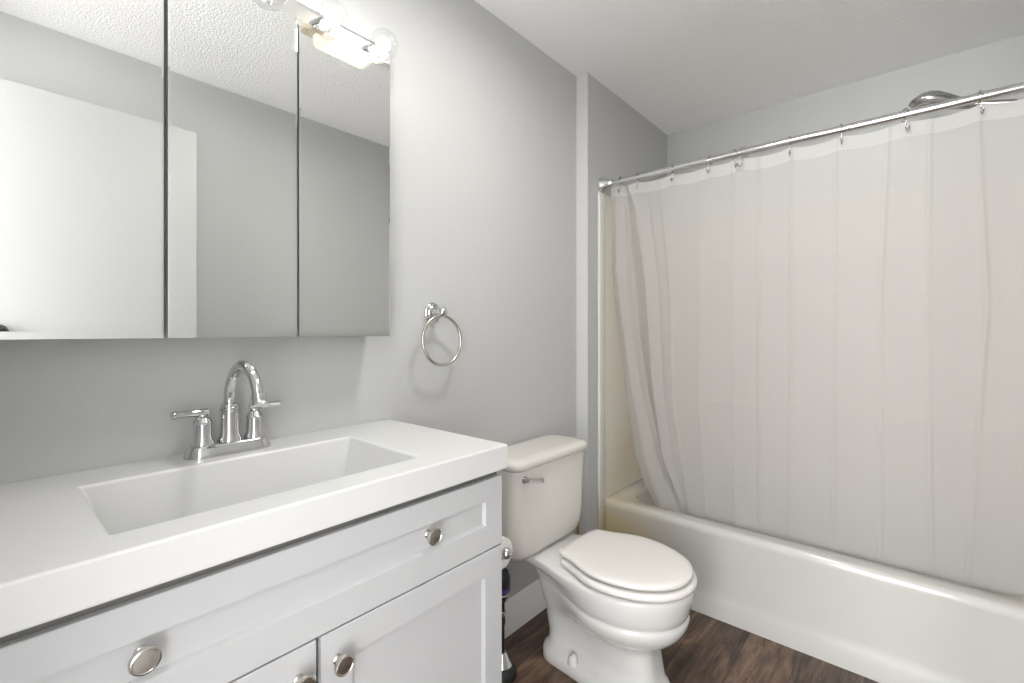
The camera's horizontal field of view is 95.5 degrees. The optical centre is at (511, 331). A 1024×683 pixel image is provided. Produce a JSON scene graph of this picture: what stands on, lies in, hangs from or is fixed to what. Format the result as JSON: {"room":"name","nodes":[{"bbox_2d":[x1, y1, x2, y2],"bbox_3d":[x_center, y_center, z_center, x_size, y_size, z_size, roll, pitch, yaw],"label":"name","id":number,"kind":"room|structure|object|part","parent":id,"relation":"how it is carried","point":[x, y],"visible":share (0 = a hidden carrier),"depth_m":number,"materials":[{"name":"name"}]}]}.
{"room":"bathroom","nodes":[
{"label":"bathroom","id":0,"kind":"room"},
{"bbox_2d":[0,0,575,598],"bbox_3d":[-0.406,-0.006,1.428,0.100,2.353,2.087,0,0,41],"label":"wall","id":1,"kind":"structure","parent":0,"point":[483,120],"depth_m":1.50,"materials":[{"name":"grey paint"}]},
{"bbox_2d":[0,0,389,339],"bbox_3d":[-0.622,-0.358,1.022,0.104,0.742,0.756,0,0,41],"label":"medicine cabinet","id":2,"kind":"object","parent":1,"relation":"attached to","point":[169,168],"visible":1,"depth_m":0.92,"materials":[{"name":"silver metal"}]},
{"bbox_2d":[0,0,163,339],"bbox_3d":[-0.750,-0.358,0.798,0.006,0.742,0.250,0,0,41],"label":"mirror glass","id":3,"kind":"object","parent":2,"relation":"attached to","point":[82,81],"depth_m":0.80,"materials":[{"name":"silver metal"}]},
{"bbox_3d":[-0.592,-0.358,0.998,0.016,0.740,0.246,0,0,41],"label":"mirror door","id":4,"kind":"part","parent":2,"relation":"part of","materials":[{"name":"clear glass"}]},
{"bbox_2d":[167,0,296,337],"bbox_3d":[-0.583,-0.358,0.991,0.006,0.742,0.248,0,0,41],"label":"mirror glass","id":5,"kind":"object","parent":2,"relation":"attached to","point":[232,64],"depth_m":0.98,"materials":[{"name":"silver metal"}]},
{"bbox_3d":[-0.426,-0.358,1.189,0.016,0.740,0.246,0,0,41],"label":"mirror door","id":6,"kind":"part","parent":2,"relation":"part of","materials":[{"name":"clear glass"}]},
{"bbox_2d":[298,19,389,336],"bbox_3d":[-0.418,-0.358,1.182,0.006,0.742,0.248,0,0,41],"label":"mirror glass","id":7,"kind":"object","parent":2,"relation":"attached to","point":[344,90],"depth_m":1.17,"materials":[{"name":"silver metal"}]},
{"bbox_2d":[263,0,389,64],"bbox_3d":[-0.645,-0.774,1.017,0.076,0.082,0.872,0,0,41],"label":"vanity light bar","id":8,"kind":"object","parent":1,"relation":"attached to","point":[298,10],"visible":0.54,"depth_m":1.18,"materials":[{"name":"white metal"}]},
{"bbox_2d":[310,17,330,33],"bbox_3d":[-0.479,-0.765,1.172,0.028,0.050,0.050,0,0,41],"label":"socket","id":9,"kind":"object","parent":8,"relation":"attached to","point":[314,22],"depth_m":1.16,"materials":[{"name":"silver metal"}]},
{"bbox_2d":[318,8,340,29],"bbox_3d":[-0.440,-0.765,1.139,0.088,0.075,0.075,0,0,41],"label":"light bulb","id":10,"kind":"object","parent":8,"relation":"attached to","point":[325,23],"visible":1,"depth_m":1.14,"materials":[{"name":"white glass"}]},
{"bbox_3d":[-0.462,-0.765,1.157,0.030,0.025,0.025,0,0,41],"label":"stem","id":11,"kind":"part","parent":10,"relation":"part of","materials":[{"name":"white"}]},
{"bbox_2d":[361,43,379,58],"bbox_3d":[-0.386,-0.765,1.280,0.028,0.050,0.050,0,0,41],"label":"socket","id":12,"kind":"object","parent":8,"relation":"attached to","point":[366,47],"depth_m":1.27,"materials":[{"name":"silver metal"}]},
{"bbox_2d":[371,29,396,60],"bbox_3d":[-0.347,-0.765,1.246,0.088,0.075,0.075,0,0,41],"label":"light bulb","id":13,"kind":"object","parent":8,"relation":"attached to","point":[375,50],"visible":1,"depth_m":1.24,"materials":[{"name":"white glass"}]},
{"bbox_3d":[-0.369,-0.765,1.265,0.030,0.025,0.025,0,0,41],"label":"stem","id":14,"kind":"part","parent":13,"relation":"part of","materials":[{"name":"white"}]},
{"bbox_2d":[421,303,461,366],"bbox_3d":[-0.237,0.010,1.496,0.064,0.206,0.167,0,0,41],"label":"towel ring","id":15,"kind":"object","parent":1,"relation":"attached to","point":[432,312],"visible":1,"depth_m":1.49,"materials":[{"name":"silver metal"}]},
{"bbox_3d":[-0.236,-0.060,1.498,0.064,0.066,0.066,0,0,41],"label":"post","id":16,"kind":"part","parent":15,"relation":"part of","materials":[{"name":"silver metal"}]},
{"bbox_2d":[505,579,546,637],"bbox_3d":[-0.022,1.103,1.784,0.013,0.133,1.007,0,0,41],"label":"baseboard","id":17,"kind":"structure","parent":1,"relation":"attached to","point":[520,608],"depth_m":1.86,"materials":[{"name":"white paint"}]},
{"bbox_2d":[576,72,587,534],"bbox_3d":[0.324,-0.006,2.148,0.060,2.353,0.004,0,0,41],"label":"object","id":18,"kind":"structure","parent":1,"relation":"attached to","point":[582,80],"depth_m":2.14,"materials":[{"name":"grey paint"}]},
{"bbox_2d":[588,73,666,531],"bbox_3d":[0.615,-0.006,2.560,0.159,2.353,1.001,0,0,41],"label":"wall","id":19,"kind":"structure","parent":0,"point":[622,142],"depth_m":2.20,"materials":[{"name":"grey paint"}]},
{"bbox_2d":[505,608,878,682],"bbox_3d":[-0.358,1.200,0.203,1.776,0.060,5.838,0,0,41],"label":"floor","id":20,"kind":"structure","parent":0,"point":[710,650],"depth_m":1.65,"materials":[{"name":"brown wood"}]},
{"bbox_2d":[0,471,501,682],"bbox_3d":[-0.476,0.745,0.898,0.480,0.850,0.890,0,0,41],"label":"vanity cabinet","id":21,"kind":"object","parent":20,"relation":"on","point":[410,591],"visible":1,"depth_m":0.77,"materials":[{"name":"white paint"}]},
{"bbox_3d":[-0.461,0.408,0.582,0.027,0.034,0.034,0,0,41],"label":"knob","id":22,"kind":"part","parent":21,"relation":"part of","materials":[{"name":"silver metal"}]},
{"bbox_2d":[0,419,507,637],"bbox_3d":[-0.484,0.328,0.899,0.471,0.128,0.908,0,0,41],"label":"sink","id":23,"kind":"object","parent":21,"relation":"in","point":[70,543],"visible":0.91,"depth_m":0.78,"materials":[{"name":"white ceramic"}]},
{"bbox_2d":[170,360,281,460],"bbox_3d":[-0.566,0.162,1.005,0.219,0.203,0.191,0,0,12],"label":"faucet","id":24,"kind":"object","parent":23,"relation":"on","point":[229,441],"visible":1,"depth_m":0.99,"materials":[{"name":"silver metal"}]},
{"bbox_3d":[-0.665,0.171,0.961,0.016,0.016,0.066,0,0,39],"label":"lever","id":25,"kind":"part","parent":24,"relation":"part of","materials":[{"name":"silver metal"}]},
{"bbox_3d":[-0.651,0.206,0.979,0.043,0.066,0.043,0,0,41],"label":"handle","id":26,"kind":"part","parent":24,"relation":"part of","materials":[{"name":"silver metal"}]},
{"bbox_3d":[-0.618,0.251,1.017,0.061,0.025,0.169,0,0,41],"label":"plate","id":27,"kind":"part","parent":24,"relation":"part of","materials":[{"name":"silver metal"}]},
{"bbox_3d":[-0.618,0.198,1.017,0.047,0.083,0.047,0,0,41],"label":"spout","id":28,"kind":"part","parent":24,"relation":"part of","materials":[{"name":"silver metal"}]},
{"bbox_3d":[-0.558,0.115,0.965,0.180,0.108,0.022,0,0,41],"label":"spout","id":29,"kind":"part","parent":24,"relation":"part of","materials":[{"name":"silver metal"}]},
{"bbox_3d":[-0.584,0.206,1.056,0.043,0.066,0.043,0,0,41],"label":"handle","id":30,"kind":"part","parent":24,"relation":"part of","materials":[{"name":"silver metal"}]},
{"bbox_3d":[-0.568,0.171,1.071,0.066,0.016,0.016,0,0,-43],"label":"lever","id":31,"kind":"part","parent":24,"relation":"part of","materials":[{"name":"silver metal"}]},
{"bbox_3d":[-0.469,0.786,0.596,0.020,0.568,0.441,0,0,41],"label":"door","id":32,"kind":"part","parent":21,"relation":"part of","materials":[{"name":"white paint"}]},
{"bbox_3d":[-0.327,0.549,0.724,0.027,0.034,0.034,0,0,41],"label":"knob","id":33,"kind":"part","parent":21,"relation":"part of","materials":[{"name":"silver metal"}]},
{"bbox_3d":[-0.284,0.551,0.774,0.027,0.034,0.034,0,0,41],"label":"knob","id":34,"kind":"part","parent":21,"relation":"part of","materials":[{"name":"silver metal"}]},
{"bbox_3d":[-0.175,0.786,0.935,0.020,0.568,0.441,0,0,41],"label":"door","id":35,"kind":"part","parent":21,"relation":"part of","materials":[{"name":"white paint"}]},
{"bbox_3d":[-0.160,0.408,0.929,0.027,0.034,0.034,0,0,41],"label":"knob","id":36,"kind":"part","parent":21,"relation":"part of","materials":[{"name":"silver metal"}]},
{"bbox_2d":[502,547,511,559],"bbox_3d":[-0.093,0.566,1.214,0.184,0.044,0.088,0,0,41],"label":"paper holder","id":37,"kind":"object","parent":21,"relation":"attached to","point":[506,552],"visible":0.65,"depth_m":1.18,"materials":[{"name":"silver metal"}]},
{"bbox_2d":[500,536,511,568],"bbox_3d":[-0.062,0.572,1.226,0.100,0.079,0.079,0,0,41],"label":"toilet paper roll","id":38,"kind":"object","parent":37,"relation":"hanging from","point":[506,542],"visible":0.2,"depth_m":1.20,"materials":[{"name":"white paper"}]},
{"bbox_2d":[502,568,516,682],"bbox_3d":[-0.033,0.987,1.580,0.100,0.364,0.100,0,0,41],"label":"plunger","id":39,"kind":"object","parent":20,"relation":"on","point":[509,672],"visible":0.47,"depth_m":1.56,"materials":[{"name":"plastic"}]},
{"bbox_2d":[502,663,516,682],"bbox_3d":[-0.033,1.149,1.580,0.100,0.040,0.100,0,0,41],"label":"cup","id":40,"kind":"object","parent":39,"relation":"on","point":[509,672],"depth_m":1.55,"materials":[{"name":"black"}]},
{"bbox_2d":[497,434,696,682],"bbox_3d":[0.273,0.802,1.605,0.678,0.736,0.465,0,0,41],"label":"toilet","id":41,"kind":"object","parent":20,"relation":"on","point":[614,600],"visible":0.98,"depth_m":1.55,"materials":[{"name":"ceramic"}]},
{"bbox_3d":[0.073,0.507,1.581,0.086,0.037,0.033,0,0,-45],"label":"flush lever","id":42,"kind":"part","parent":41,"relation":"part of","materials":[{"name":"silver metal"}]},
{"bbox_3d":[0.092,0.635,1.762,0.182,0.324,0.444,0,0,41],"label":"tank","id":43,"kind":"part","parent":41,"relation":"part of","materials":[{"name":"ceramic"}]},
{"bbox_3d":[0.094,0.453,1.761,0.202,0.039,0.465,0,0,41],"label":"tank lid","id":44,"kind":"part","parent":41,"relation":"part of","materials":[{"name":"ceramic"}]},
{"bbox_3d":[0.297,0.984,1.625,0.648,0.372,0.365,0,0,41],"label":"bowl","id":45,"kind":"part","parent":41,"relation":"part of","materials":[{"name":"ceramic"}]},
{"bbox_3d":[0.385,0.753,1.548,0.413,0.022,0.350,0,0,41],"label":"lid","id":46,"kind":"part","parent":41,"relation":"part of","materials":[{"name":"white plastic"}]},
{"bbox_3d":[0.391,0.781,1.543,0.418,0.021,0.370,0,0,41],"label":"seat","id":47,"kind":"part","parent":41,"relation":"part of","materials":[{"name":"white plastic"}]},
{"bbox_2d":[598,192,641,529],"bbox_3d":[1.242,0.257,2.004,1.516,1.825,0.820,0,0,41],"label":"shower surround","id":48,"kind":"object","parent":20,"relation":"on","point":[618,465],"visible":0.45,"depth_m":2.26,"materials":[{"name":"plastic"}]},
{"bbox_3d":[0.424,0.257,2.207,0.014,1.825,0.054,0,0,41],"label":"edge trim","id":49,"kind":"part","parent":48,"relation":"part of","materials":[{"name":"plastic"}]},
{"bbox_2d":[605,478,1023,682],"bbox_3d":[1.260,0.987,2.024,1.515,0.366,0.765,0,0,41],"label":"bathtub","id":50,"kind":"object","parent":20,"relation":"on","point":[881,623],"visible":0.51,"depth_m":1.62,"materials":[{"name":"ceramic"}]},
{"bbox_2d":[475,0,1023,134],"bbox_3d":[-0.358,-1.213,0.203,1.776,0.060,5.838,0,0,41],"label":"ceiling","id":51,"kind":"structure","parent":0,"point":[682,65],"depth_m":1.90,"materials":[{"name":"white paint"}]},
{"bbox_2d":[667,34,1023,176],"bbox_3d":[1.581,-0.006,2.319,1.617,2.353,0.100,0,0,41],"label":"wall","id":52,"kind":"structure","parent":0,"point":[998,64],"depth_m":2.20,"materials":[{"name":"grey paint"}]},
{"bbox_3d":[1.182,-0.007,0.701,0.100,2.353,3.068,0,0,41],"label":"wall","id":53,"kind":"structure","parent":0,"visible":0},
{"bbox_2d":[597,82,1023,192],"bbox_3d":[0.998,-0.694,1.722,1.516,0.072,0.072,0,0,41],"label":"curtain rod","id":54,"kind":"object","parent":53,"relation":"attached to","point":[603,184],"visible":0.98,"depth_m":1.61,"materials":[{"name":"silver metal"}]},
{"bbox_2d":[737,147,747,166],"bbox_3d":[0.896,-0.676,1.806,0.053,0.080,0.006,0,0,-9],"label":"curtain hook","id":55,"kind":"object","parent":54,"relation":"hanging from","point":[741,147],"visible":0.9,"depth_m":1.80,"materials":[{"name":"silver metal"}]},
{"bbox_2d":[611,99,1023,597],"bbox_3d":[1.051,0.106,1.795,1.434,1.558,0.192,0,0,41],"label":"shower curtain","id":56,"kind":"object","parent":54,"relation":"hanging from","point":[822,345],"visible":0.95,"depth_m":1.66,"materials":[{"name":"fabric"}]},
{"bbox_2d":[901,107,910,130],"bbox_3d":[1.260,-0.676,1.490,0.006,0.080,0.053,0,0,15],"label":"curtain hook","id":57,"kind":"object","parent":54,"relation":"hanging from","point":[905,120],"visible":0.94,"depth_m":1.49,"materials":[{"name":"silver metal"}]},
{"bbox_2d":[977,89,984,114],"bbox_3d":[1.388,-0.676,1.378,0.006,0.080,0.053,0,0,29],"label":"curtain hook","id":58,"kind":"object","parent":54,"relation":"hanging from","point":[981,90],"visible":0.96,"depth_m":1.37,"materials":[{"name":"silver metal"}]},
{"bbox_2d":[908,90,1023,109],"bbox_3d":[1.676,-0.828,1.657,0.404,0.142,0.096,0,0,41],"label":"shower","id":59,"kind":"object","parent":53,"relation":"attached to","point":[932,96],"visible":0.41,"depth_m":1.71,"materials":[{"name":"silver metal"}]}
]}

